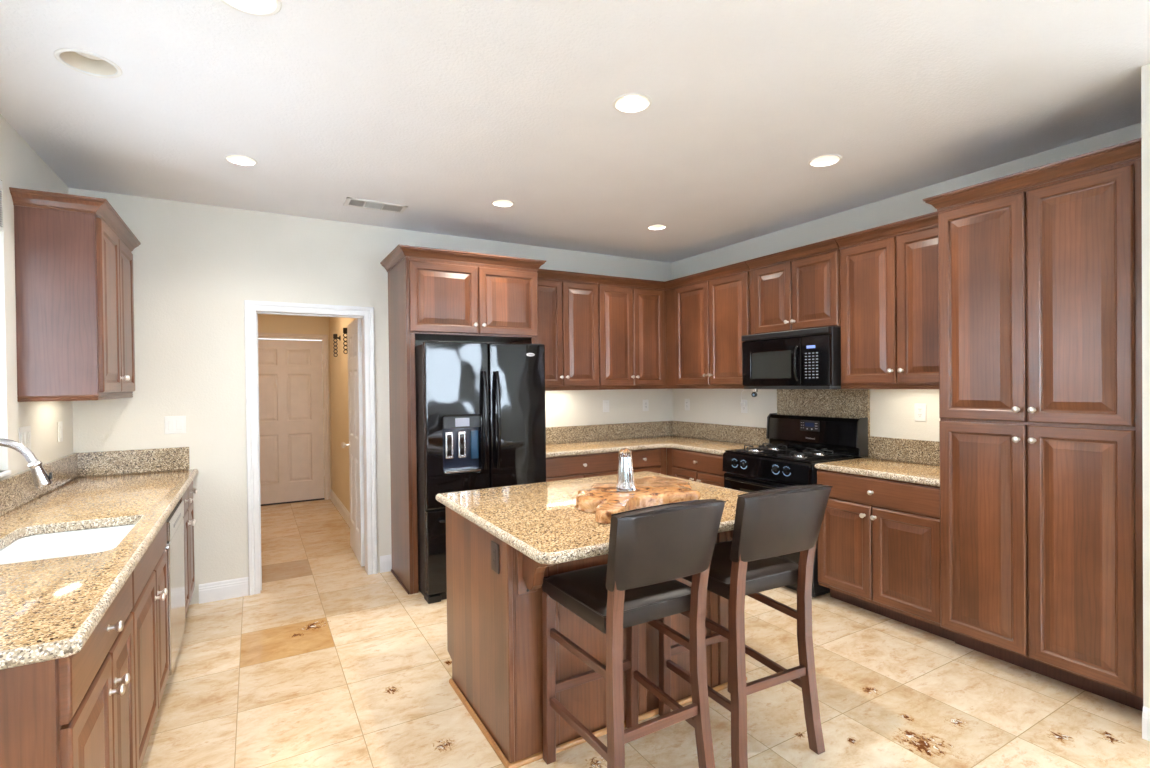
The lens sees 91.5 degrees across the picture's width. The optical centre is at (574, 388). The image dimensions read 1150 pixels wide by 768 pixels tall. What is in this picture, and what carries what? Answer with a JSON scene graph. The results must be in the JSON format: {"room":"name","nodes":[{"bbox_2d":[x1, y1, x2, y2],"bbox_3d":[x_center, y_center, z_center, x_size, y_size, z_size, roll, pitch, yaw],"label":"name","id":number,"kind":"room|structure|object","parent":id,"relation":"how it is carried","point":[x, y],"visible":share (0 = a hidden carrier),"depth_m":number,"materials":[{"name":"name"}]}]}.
{"room":"kitchen","nodes":[
{"label":"kitchen","id":0,"kind":"room"},
{"bbox_2d":[0,114,72,479],"bbox_3d":[-1.254,0.118,0.090,0.120,2.730,7.803,-1,1,-30],"label":"wall","id":1,"kind":"structure","parent":0,"point":[21,167],"depth_m":2.67,"materials":[{"name":"paint"}]},
{"bbox_2d":[0,180,2,230],"bbox_3d":[-2.226,-0.831,1.852,0.034,0.227,1.606,-1,1,-30],"label":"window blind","id":2,"kind":"object","parent":1,"relation":"attached to","point":[1,185],"visible":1,"depth_m":2.54,"materials":[{"name":"white plastic"}]},
{"bbox_2d":[0,470,10,477],"bbox_3d":[-2.239,0.387,1.847,0.112,0.022,1.630,-1,1,-30],"label":"trim","id":3,"kind":"structure","parent":1,"relation":"attached to","point":[3,473],"depth_m":2.52,"materials":[{"name":"white paint"}]},
{"bbox_2d":[19,426,30,448],"bbox_3d":[-2.710,0.247,2.763,0.010,0.118,0.150,-1,1,-30],"label":"light switch","id":4,"kind":"object","parent":1,"relation":"attached to","point":[24,432],"visible":0.86,"depth_m":2.76,"materials":[{"name":"white plastic"}]},
{"bbox_2d":[0,453,76,515],"bbox_3d":[-2.385,0.481,2.214,0.020,0.152,2.992,-1,1,-30],"label":"backsplash","id":5,"kind":"structure","parent":1,"relation":"attached to","point":[16,490],"depth_m":2.76,"materials":[{"name":"stone"}]},
{"bbox_2d":[58,421,62,441],"bbox_3d":[-2.998,0.252,3.267,0.010,0.118,0.074,-1,1,-30],"label":"light switch","id":6,"kind":"object","parent":1,"relation":"attached to","point":[60,424],"visible":1,"depth_m":3.25,"materials":[{"name":"white plastic"}]},
{"bbox_2d":[9,187,140,401],"bbox_3d":[-2.746,-0.444,3.155,0.355,1.010,0.996,-1,1,-30],"label":"upper cabinet","id":7,"kind":"object","parent":1,"relation":"attached to","point":[74,290],"visible":1,"depth_m":2.79,"materials":[{"name":"brown wood"}]},
{"bbox_2d":[258,314,331,497],"bbox_3d":[-3.802,0.157,7.053,1.316,2.600,0.120,-1,1,-30],"label":"wall","id":8,"kind":"structure","parent":0,"point":[267,323],"depth_m":7.15,"materials":[{"name":"paint"}]},
{"bbox_2d":[258,339,324,503],"bbox_3d":[-3.689,0.411,7.084,0.945,2.050,0.050,-1,1,-30],"label":"door","id":9,"kind":"structure","parent":8,"relation":"in","point":[291,410],"depth_m":7.12,"materials":[{"name":"paint"}]},
{"bbox_2d":[261,498,324,505],"bbox_3d":[-3.685,1.447,7.097,0.937,0.018,0.045,-1,1,-30],"label":"trim","id":10,"kind":"structure","parent":8,"relation":"attached to","point":[319,498],"depth_m":7.12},
{"bbox_2d":[258,333,329,499],"bbox_3d":[-3.674,0.381,7.046,1.075,2.150,0.022,-1,1,-30],"label":"trim","id":11,"kind":"structure","parent":8,"relation":"attached to","point":[324,338],"depth_m":7.29,"materials":[{"name":"paint"}]},
{"bbox_2d":[329,317,355,512],"bbox_3d":[-2.385,0.149,6.006,0.100,2.600,3.347,-1,1,-30],"label":"wall","id":12,"kind":"structure","parent":0,"point":[338,365],"depth_m":6.54,"materials":[{"name":"paint"}]},
{"bbox_2d":[333,334,340,356],"bbox_3d":[-2.715,-0.489,6.385,0.076,0.262,0.064,-1,1,-30],"label":"wall rack","id":13,"kind":"object","parent":12,"relation":"attached to","point":[334,335],"visible":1,"depth_m":6.36,"materials":[{"name":"black metal"}]},
{"bbox_2d":[330,489,349,526],"bbox_3d":[-2.392,1.386,5.935,0.016,0.128,3.227,-1,1,-30],"label":"baseboard","id":14,"kind":"structure","parent":12,"relation":"attached to","point":[344,512],"depth_m":6.47,"materials":[{"name":"white paint"}]},
{"bbox_2d":[343,328,347,353],"bbox_3d":[-2.283,-0.476,5.623,0.086,0.262,0.064,-1,1,-30],"label":"wall rack","id":15,"kind":"object","parent":12,"relation":"attached to","point":[344,329],"visible":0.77,"depth_m":5.59,"materials":[{"name":"black metal"}]},
{"bbox_2d":[341,318,364,566],"bbox_3d":[-1.863,0.434,4.802,0.181,2.015,0.798,-1,1,-30],"label":"door","id":16,"kind":"structure","parent":12,"relation":"in","point":[354,332],"depth_m":4.72,"materials":[{"name":"white paint"}]},
{"bbox_2d":[69,188,672,604],"bbox_3d":[-1.089,0.080,4.751,5.045,2.730,0.120,-1,1,-30],"label":"wall","id":17,"kind":"structure","parent":0,"point":[195,266],"depth_m":3.92,"materials":[{"name":"paint"}]},
{"bbox_2d":[77,447,189,476],"bbox_3d":[-2.864,0.475,3.652,0.578,0.152,0.020,-1,1,-30],"label":"backsplash","id":18,"kind":"structure","parent":17,"relation":"attached to","point":[101,463],"depth_m":3.63,"materials":[{"name":"stone"}]},
{"bbox_2d":[164,416,185,433],"bbox_3d":[-2.683,0.245,3.762,0.118,0.118,0.010,-1,1,-30],"label":"light switch","id":19,"kind":"object","parent":17,"relation":"attached to","point":[173,424],"visible":1,"depth_m":3.76,"materials":[{"name":"white plastic"}]},
{"bbox_2d":[199,577,248,603],"bbox_3d":[-2.442,1.403,3.899,0.293,0.128,0.016,-1,1,-30],"label":"baseboard","id":20,"kind":"structure","parent":17,"relation":"attached to","point":[233,588],"depth_m":3.89,"materials":[{"name":"white paint"}]},
{"bbox_2d":[244,300,377,594],"bbox_3d":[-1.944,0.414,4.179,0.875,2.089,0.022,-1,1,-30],"label":"trim","id":21,"kind":"structure","parent":17,"relation":"attached to","point":[250,307],"depth_m":4.03,"materials":[{"name":"white paint"}]},
{"bbox_2d":[380,555,391,572],"bbox_3d":[-1.499,1.388,4.439,0.087,0.128,0.016,-1,1,-30],"label":"baseboard","id":22,"kind":"structure","parent":17,"relation":"attached to","point":[386,560],"depth_m":4.43,"materials":[{"name":"white paint"}]},
{"bbox_2d":[537,269,600,390],"bbox_3d":[-0.177,-0.498,4.996,0.749,1.030,0.358,-1,1,-30],"label":"upper cabinet","id":23,"kind":"object","parent":17,"relation":"attached to","point":[567,301],"visible":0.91,"depth_m":4.92,"materials":[{"name":"brown wood"}]},
{"bbox_2d":[603,400,608,411],"bbox_3d":[0.306,0.171,5.475,0.074,0.118,0.010,-1,1,-30],"label":"light switch","id":24,"kind":"object","parent":17,"relation":"attached to","point":[605,402],"visible":1,"depth_m":5.47,"materials":[{"name":"white plastic"}]},
{"bbox_2d":[546,421,671,443],"bbox_3d":[0.221,0.426,5.420,1.834,0.152,0.021,-1,1,-30],"label":"backsplash","id":25,"kind":"structure","parent":17,"relation":"attached to","point":[565,434],"depth_m":5.46,"materials":[{"name":"stone"}]},
{"bbox_2d":[598,275,666,389],"bbox_3d":[0.630,-0.510,5.459,1.102,1.030,0.358,-1,1,-30],"label":"upper cabinet","id":26,"kind":"object","parent":17,"relation":"attached to","point":[632,336],"visible":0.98,"depth_m":5.24,"materials":[{"name":"brown wood"}]},
{"bbox_2d":[643,399,648,410],"bbox_3d":[0.722,0.172,5.715,0.074,0.118,0.008,-1,1,-30],"label":"wall outlet","id":27,"kind":"object","parent":17,"relation":"attached to","point":[646,401],"visible":1,"depth_m":5.71,"materials":[{"name":"white plastic"}]},
{"bbox_2d":[0,0,1149,262],"bbox_3d":[1.614,-1.372,1.686,6.885,0.160,8.123,-1,1,-30],"label":"ceiling","id":28,"kind":"structure","parent":0,"point":[442,110],"depth_m":2.50,"materials":[{"name":"paint"}]},
{"bbox_2d":[54,48,121,77],"bbox_3d":[-1.879,-1.310,2.165,0.200,0.119,0.200,-1,1,-30],"label":"recessed light","id":29,"kind":"object","parent":28,"relation":"in","point":[85,62],"visible":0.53,"depth_m":2.21,"materials":[{"name":"white plastic"}]},
{"bbox_2d":[225,154,257,165],"bbox_3d":[-1.846,-1.317,3.099,0.156,0.119,0.156,-1,1,-30],"label":"recessed light","id":30,"kind":"object","parent":28,"relation":"in","point":[242,160],"visible":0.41,"depth_m":3.14,"materials":[{"name":"white plastic"}]},
{"bbox_2d":[220,0,281,15],"bbox_3d":[-1.054,-1.316,1.797,0.200,0.119,0.200,-1,1,-30],"label":"recessed light","id":31,"kind":"object","parent":28,"relation":"in","point":[251,7],"visible":1,"depth_m":1.87,"materials":[{"name":"white plastic"}]},
{"bbox_2d":[343,197,407,213],"bbox_3d":[-1.386,-1.272,3.901,0.400,0.006,0.180,-1,1,-30],"label":"ceiling vent","id":32,"kind":"object","parent":28,"relation":"in","point":[353,202],"visible":1,"depth_m":3.89,"materials":[{"name":"white plastic"}]},
{"bbox_2d":[492,199,513,206],"bbox_3d":[-0.500,-1.339,3.882,0.156,0.119,0.156,-1,1,-30],"label":"recessed light","id":33,"kind":"object","parent":28,"relation":"in","point":[501,202],"visible":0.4,"depth_m":3.94,"materials":[{"name":"white plastic"}]},
{"bbox_2d":[613,93,651,113],"bbox_3d":[0.256,-1.337,2.520,0.176,0.119,0.176,-1,1,-30],"label":"recessed light","id":34,"kind":"object","parent":28,"relation":"in","point":[630,103],"visible":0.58,"depth_m":2.58,"materials":[{"name":"white plastic"}]},
{"bbox_2d":[647,224,666,229],"bbox_3d":[0.662,-1.357,4.523,0.156,0.119,0.156,-1,1,-30],"label":"recessed light","id":35,"kind":"object","parent":28,"relation":"in","point":[656,226],"visible":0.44,"depth_m":4.58,"materials":[{"name":"white plastic"}]},
{"bbox_2d":[808,154,841,166],"bbox_3d":[1.427,-1.355,3.199,0.176,0.119,0.176,-1,1,-30],"label":"recessed light","id":36,"kind":"object","parent":28,"relation":"in","point":[831,159],"visible":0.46,"depth_m":3.25,"materials":[{"name":"white plastic"}]},
{"bbox_2d":[141,499,1149,767],"bbox_3d":[0.757,1.486,3.260,6.885,0.100,11.700,-1,1,-30],"label":"floor","id":37,"kind":"structure","parent":0,"point":[333,663],"depth_m":2.64,"materials":[{"name":"tile"}]},
{"bbox_2d":[0,573,135,767],"bbox_3d":[-1.559,1.035,1.427,0.652,0.883,0.771,-1,1,-30],"label":"base cabinet","id":38,"kind":"object","parent":37,"relation":"on","point":[77,710],"visible":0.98,"depth_m":1.32,"materials":[{"name":"brown wood"}]},
{"bbox_2d":[0,469,197,669],"bbox_3d":[-2.111,0.572,2.368,0.646,0.038,2.997,-1,1,-30],"label":"countertop","id":39,"kind":"structure","parent":38,"relation":"on","point":[50,608],"depth_m":1.77,"materials":[{"name":"stone"}]},
{"bbox_2d":[0,438,52,487],"bbox_3d":[-2.054,0.365,2.012,0.288,0.381,0.152,-1,1,-30],"label":"faucet","id":40,"kind":"object","parent":39,"relation":"on","point":[40,477],"visible":1,"depth_m":2.01,"materials":[{"name":"metal"}]},
{"bbox_2d":[0,524,134,564],"bbox_3d":[-1.895,0.699,2.077,0.420,0.214,0.653,-1,1,-30],"label":"sink","id":41,"kind":"object","parent":39,"relation":"in","point":[95,540],"visible":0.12,"depth_m":2.31,"materials":[{"name":"ceramic"}]},
{"bbox_2d":[130,521,168,767],"bbox_3d":[-1.966,1.034,2.135,0.652,0.883,0.858,-1,1,-30],"label":"base cabinet","id":42,"kind":"object","parent":37,"relation":"on","point":[149,610],"visible":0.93,"depth_m":2.19,"materials":[{"name":"brown wood"}]},
{"bbox_2d":[165,500,184,675],"bbox_3d":[-2.329,1.034,2.784,0.591,0.880,0.616,-1,1,-30],"label":"dishwasher","id":43,"kind":"object","parent":37,"relation":"on","point":[175,521],"visible":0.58,"depth_m":2.84,"materials":[{"name":"metal"}]},
{"bbox_2d":[180,481,196,617],"bbox_3d":[-2.669,1.032,3.362,0.652,0.883,0.716,-1,1,-30],"label":"base cabinet","id":44,"kind":"object","parent":37,"relation":"on","point":[189,521],"visible":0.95,"depth_m":3.49,"materials":[{"name":"brown wood"}]},
{"bbox_2d":[380,244,545,593],"bbox_3d":[-0.867,0.222,4.429,1.137,2.445,0.658,-1,1,-30],"label":"tall cabinet","id":45,"kind":"object","parent":37,"relation":"on","point":[435,294],"visible":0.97,"depth_m":4.13,"materials":[{"name":"brown wood"}]},
{"bbox_2d":[415,340,545,603],"bbox_3d":[-0.789,0.557,4.302,0.899,1.775,0.873,-1,1,-30],"label":"refrigerator","id":46,"kind":"object","parent":37,"relation":"on","point":[481,413],"visible":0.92,"depth_m":3.92,"materials":[{"name":"black metal"}]},
{"bbox_2d":[546,452,618,481],"bbox_3d":[-0.061,0.990,4.910,0.826,0.883,0.625,-1,1,-30],"label":"base cabinet","id":47,"kind":"object","parent":37,"relation":"on","point":[559,468],"visible":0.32,"depth_m":4.65,"materials":[{"name":"brown wood"}]},
{"bbox_2d":[546,435,762,457],"bbox_3d":[0.557,0.522,4.856,1.855,0.038,1.334,-1,1,-30],"label":"countertop","id":48,"kind":"structure","parent":47,"relation":"on","point":[718,447],"depth_m":4.96,"materials":[{"name":"stone"}]},
{"bbox_2d":[446,506,746,767],"bbox_3d":[0.128,1.006,2.727,1.272,0.883,1.086,-1,1,-30],"label":"kitchen island","id":49,"kind":"object","parent":37,"relation":"on","point":[495,642],"visible":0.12,"depth_m":2.33,"materials":[{"name":"brown wood"}]},
{"bbox_2d":[491,540,498,573],"bbox_3d":[-0.322,0.678,2.251,0.008,0.118,0.074,-1,1,-30],"label":"island outlet","id":50,"kind":"object","parent":49,"relation":"attached to","point":[494,546],"visible":1,"depth_m":2.24,"materials":[{"name":"brown plastic"}]},
{"bbox_2d":[492,548,495,566],"bbox_3d":[-0.324,0.678,2.250,0.002,0.068,0.034,-1,1,-30],"label":"receptacle","id":51,"kind":"object","parent":50,"relation":"attached to","point":[493,549],"depth_m":2.25,"materials":[{"name":"brown plastic"}]},
{"bbox_2d":[436,471,747,564],"bbox_3d":[0.174,0.544,2.651,1.345,0.038,1.225,-1,1,-30],"label":"island countertop","id":52,"kind":"structure","parent":49,"relation":"on","point":[542,521],"depth_m":2.36,"materials":[{"name":"stone"}]},
{"bbox_2d":[575,476,700,523],"bbox_3d":[0.291,0.496,2.599,0.746,0.055,0.594,-1,1,-30],"label":"board","id":53,"kind":"object","parent":52,"relation":"on","point":[602,499],"visible":0.81,"depth_m":2.50,"materials":[{"name":"brown wood"}]},
{"bbox_2d":[616,448,634,490],"bbox_3d":[0.233,0.372,2.590,0.088,0.191,0.088,0,1,39],"label":"glass decanter","id":54,"kind":"object","parent":53,"relation":"on","point":[625,477],"visible":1,"depth_m":2.56,"materials":[{"name":"clear glass"}]},
{"bbox_2d":[542,499,725,767],"bbox_3d":[0.200,0.915,2.049,0.446,1.075,0.579,-1,1,-30],"label":"bar stool","id":55,"kind":"object","parent":37,"relation":"on","point":[652,547],"visible":1,"depth_m":1.92,"materials":[{"name":"brown wood"}]},
{"bbox_2d":[631,448,666,474],"bbox_3d":[0.505,0.981,5.235,0.477,0.883,0.625,-1,1,-30],"label":"base cabinet","id":56,"kind":"object","parent":37,"relation":"on","point":[651,460],"visible":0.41,"depth_m":5.01,"materials":[{"name":"brown wood"}]},
{"bbox_2d":[667,448,725,486],"bbox_3d":[1.246,0.975,4.924,0.602,0.883,0.757,-1,1,-30],"label":"base cabinet","id":57,"kind":"object","parent":37,"relation":"on","point":[702,467],"visible":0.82,"depth_m":4.76,"materials":[{"name":"brown wood"}]},
{"bbox_2d":[659,484,832,767],"bbox_3d":[0.688,0.907,2.318,0.446,1.075,0.579,-1,1,-27],"label":"bar stool","id":58,"kind":"object","parent":37,"relation":"on","point":[769,524],"visible":0.88,"depth_m":2.14,"materials":[{"name":"brown wood"}]},
{"bbox_2d":[722,413,867,596],"bbox_3d":[1.611,0.815,4.197,0.632,1.208,0.832,-1,1,-30],"label":"gas range","id":59,"kind":"object","parent":37,"relation":"on","point":[816,439],"visible":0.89,"depth_m":4.11,"materials":[{"name":"black metal"}]},
{"bbox_2d":[725,443,853,463],"bbox_3d":[1.586,0.471,4.207,0.477,0.058,0.788,-1,1,-30],"label":"cooktop","id":60,"kind":"object","parent":59,"relation":"in","point":[782,453],"depth_m":4.12,"materials":[{"name":"metal"}]},
{"bbox_2d":[817,469,954,641],"bbox_3d":[2.041,0.977,3.539,0.602,0.883,0.788,-1,1,-30],"label":"base cabinet","id":61,"kind":"object","parent":37,"relation":"on","point":[878,539],"visible":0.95,"depth_m":3.36,"materials":[{"name":"brown wood"}]},
{"bbox_2d":[815,457,939,485],"bbox_3d":[2.048,0.516,3.544,0.574,0.038,0.793,-1,1,-30],"label":"countertop","id":62,"kind":"structure","parent":61,"relation":"on","point":[928,474],"depth_m":3.49,"materials":[{"name":"stone"}]},
{"bbox_2d":[922,138,1142,710],"bbox_3d":[2.407,0.191,2.847,0.635,2.458,0.881,-1,1,-30],"label":"pantry cabinet","id":63,"kind":"object","parent":37,"relation":"on","point":[1040,268],"visible":0.99,"depth_m":2.63,"materials":[{"name":"brown wood"}]},
{"bbox_2d":[671,123,1140,462],"bbox_3d":[2.016,0.048,4.287,0.120,2.730,3.773,-1,1,-30],"label":"wall","id":64,"kind":"structure","parent":0,"point":[892,411],"depth_m":4.00,"materials":[{"name":"paint"}]},
{"bbox_2d":[685,399,689,410],"bbox_3d":[1.139,0.164,5.691,0.008,0.118,0.074,-1,1,-30],"label":"wall outlet","id":65,"kind":"object","parent":64,"relation":"attached to","point":[687,401],"visible":1,"depth_m":5.68,"materials":[{"name":"white plastic"}]},
{"bbox_2d":[665,261,750,388],"bbox_3d":[1.266,-0.515,5.079,0.375,1.030,1.081,-1,1,-30],"label":"upper cabinet","id":66,"kind":"object","parent":64,"relation":"attached to","point":[708,314],"visible":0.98,"depth_m":4.94,"materials":[{"name":"brown wood"}]},
{"bbox_2d":[672,421,768,445],"bbox_3d":[1.361,0.414,5.296,0.021,0.152,1.370,-1,1,-30],"label":"backsplash","id":67,"kind":"structure","parent":64,"relation":"attached to","point":[731,433],"depth_m":5.25,"materials":[{"name":"stone"}]},
{"bbox_2d":[741,400,746,412],"bbox_3d":[1.518,0.161,5.029,0.008,0.118,0.074,-1,1,-30],"label":"wall outlet","id":68,"kind":"object","parent":64,"relation":"attached to","point":[743,408],"visible":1,"depth_m":5.02,"materials":[{"name":"white plastic"}]},
{"bbox_2d":[740,389,751,405],"bbox_3d":[1.501,0.080,4.874,0.039,0.154,0.331,-1,0,1],"label":"plug adapter","id":69,"kind":"object","parent":64,"relation":"attached to","point":[741,403],"visible":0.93,"depth_m":5.00,"materials":[{"name":"white plastic"}]},
{"bbox_2d":[745,238,840,334],"bbox_3d":[1.733,-0.730,4.258,0.375,0.597,0.797,-1,1,-30],"label":"upper cabinet","id":70,"kind":"object","parent":64,"relation":"attached to","point":[797,288],"visible":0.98,"depth_m":4.13,"materials":[{"name":"brown wood"}]},
{"bbox_2d":[741,326,840,388],"bbox_3d":[1.692,-0.211,4.236,0.446,0.428,0.786,-1,1,-30],"label":"microwave","id":71,"kind":"object","parent":70,"relation":"attached to","point":[810,358],"visible":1,"depth_m":4.05,"materials":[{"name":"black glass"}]},
{"bbox_2d":[751,389,757,396],"bbox_3d":[1.483,0.037,4.634,0.043,0.068,0.050,-1,1,-30],"label":"gadget","id":72,"kind":"object","parent":71,"relation":"attached to","point":[754,394],"visible":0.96,"depth_m":4.62,"materials":[{"name":"metal"}]},
{"bbox_2d":[777,389,869,456],"bbox_3d":[1.901,0.249,4.349,0.021,0.486,0.806,-1,1,-30],"label":"backsplash","id":73,"kind":"structure","parent":64,"relation":"attached to","point":[848,403],"depth_m":4.29,"materials":[{"name":"stone"}]},
{"bbox_2d":[835,211,938,388],"bbox_3d":[2.125,-0.512,3.580,0.375,1.030,0.760,-1,1,-30],"label":"upper cabinet","id":74,"kind":"object","parent":64,"relation":"attached to","point":[889,280],"visible":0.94,"depth_m":3.52,"materials":[{"name":"brown wood"}]},
{"bbox_2d":[869,436,939,464],"bbox_3d":[2.294,0.417,3.668,0.021,0.152,0.764,-1,1,-30],"label":"backsplash","id":75,"kind":"structure","parent":64,"relation":"attached to","point":[898,449],"depth_m":3.77,"materials":[{"name":"stone"}]},
{"bbox_2d":[915,403,925,421],"bbox_3d":[2.280,0.159,3.700,0.008,0.118,0.074,-1,1,-30],"label":"wall outlet","id":76,"kind":"object","parent":64,"relation":"attached to","point":[920,409],"visible":1,"depth_m":3.69,"materials":[{"name":"white plastic"}]},
{"bbox_2d":[917,407,922,417],"bbox_3d":[2.278,0.159,3.698,0.002,0.068,0.034,-1,1,-30],"label":"receptacle","id":77,"kind":"object","parent":76,"relation":"attached to","point":[919,409],"depth_m":3.70,"materials":[{"name":"white plastic"}]},
{"bbox_2d":[1141,63,1149,707],"bbox_3d":[3.371,0.045,2.803,2.365,2.730,0.149,-1,1,-30],"label":"wall","id":78,"kind":"structure","parent":0,"point":[1145,70],"depth_m":2.27,"materials":[{"name":"paint"}]},
{"bbox_2d":[1142,706,1149,740],"bbox_3d":[2.353,1.362,2.221,0.016,0.128,0.149,-1,1,-30],"label":"baseboard","id":79,"kind":"structure","parent":78,"relation":"attached to","point":[1146,711],"depth_m":2.27,"materials":[{"name":"white paint"}]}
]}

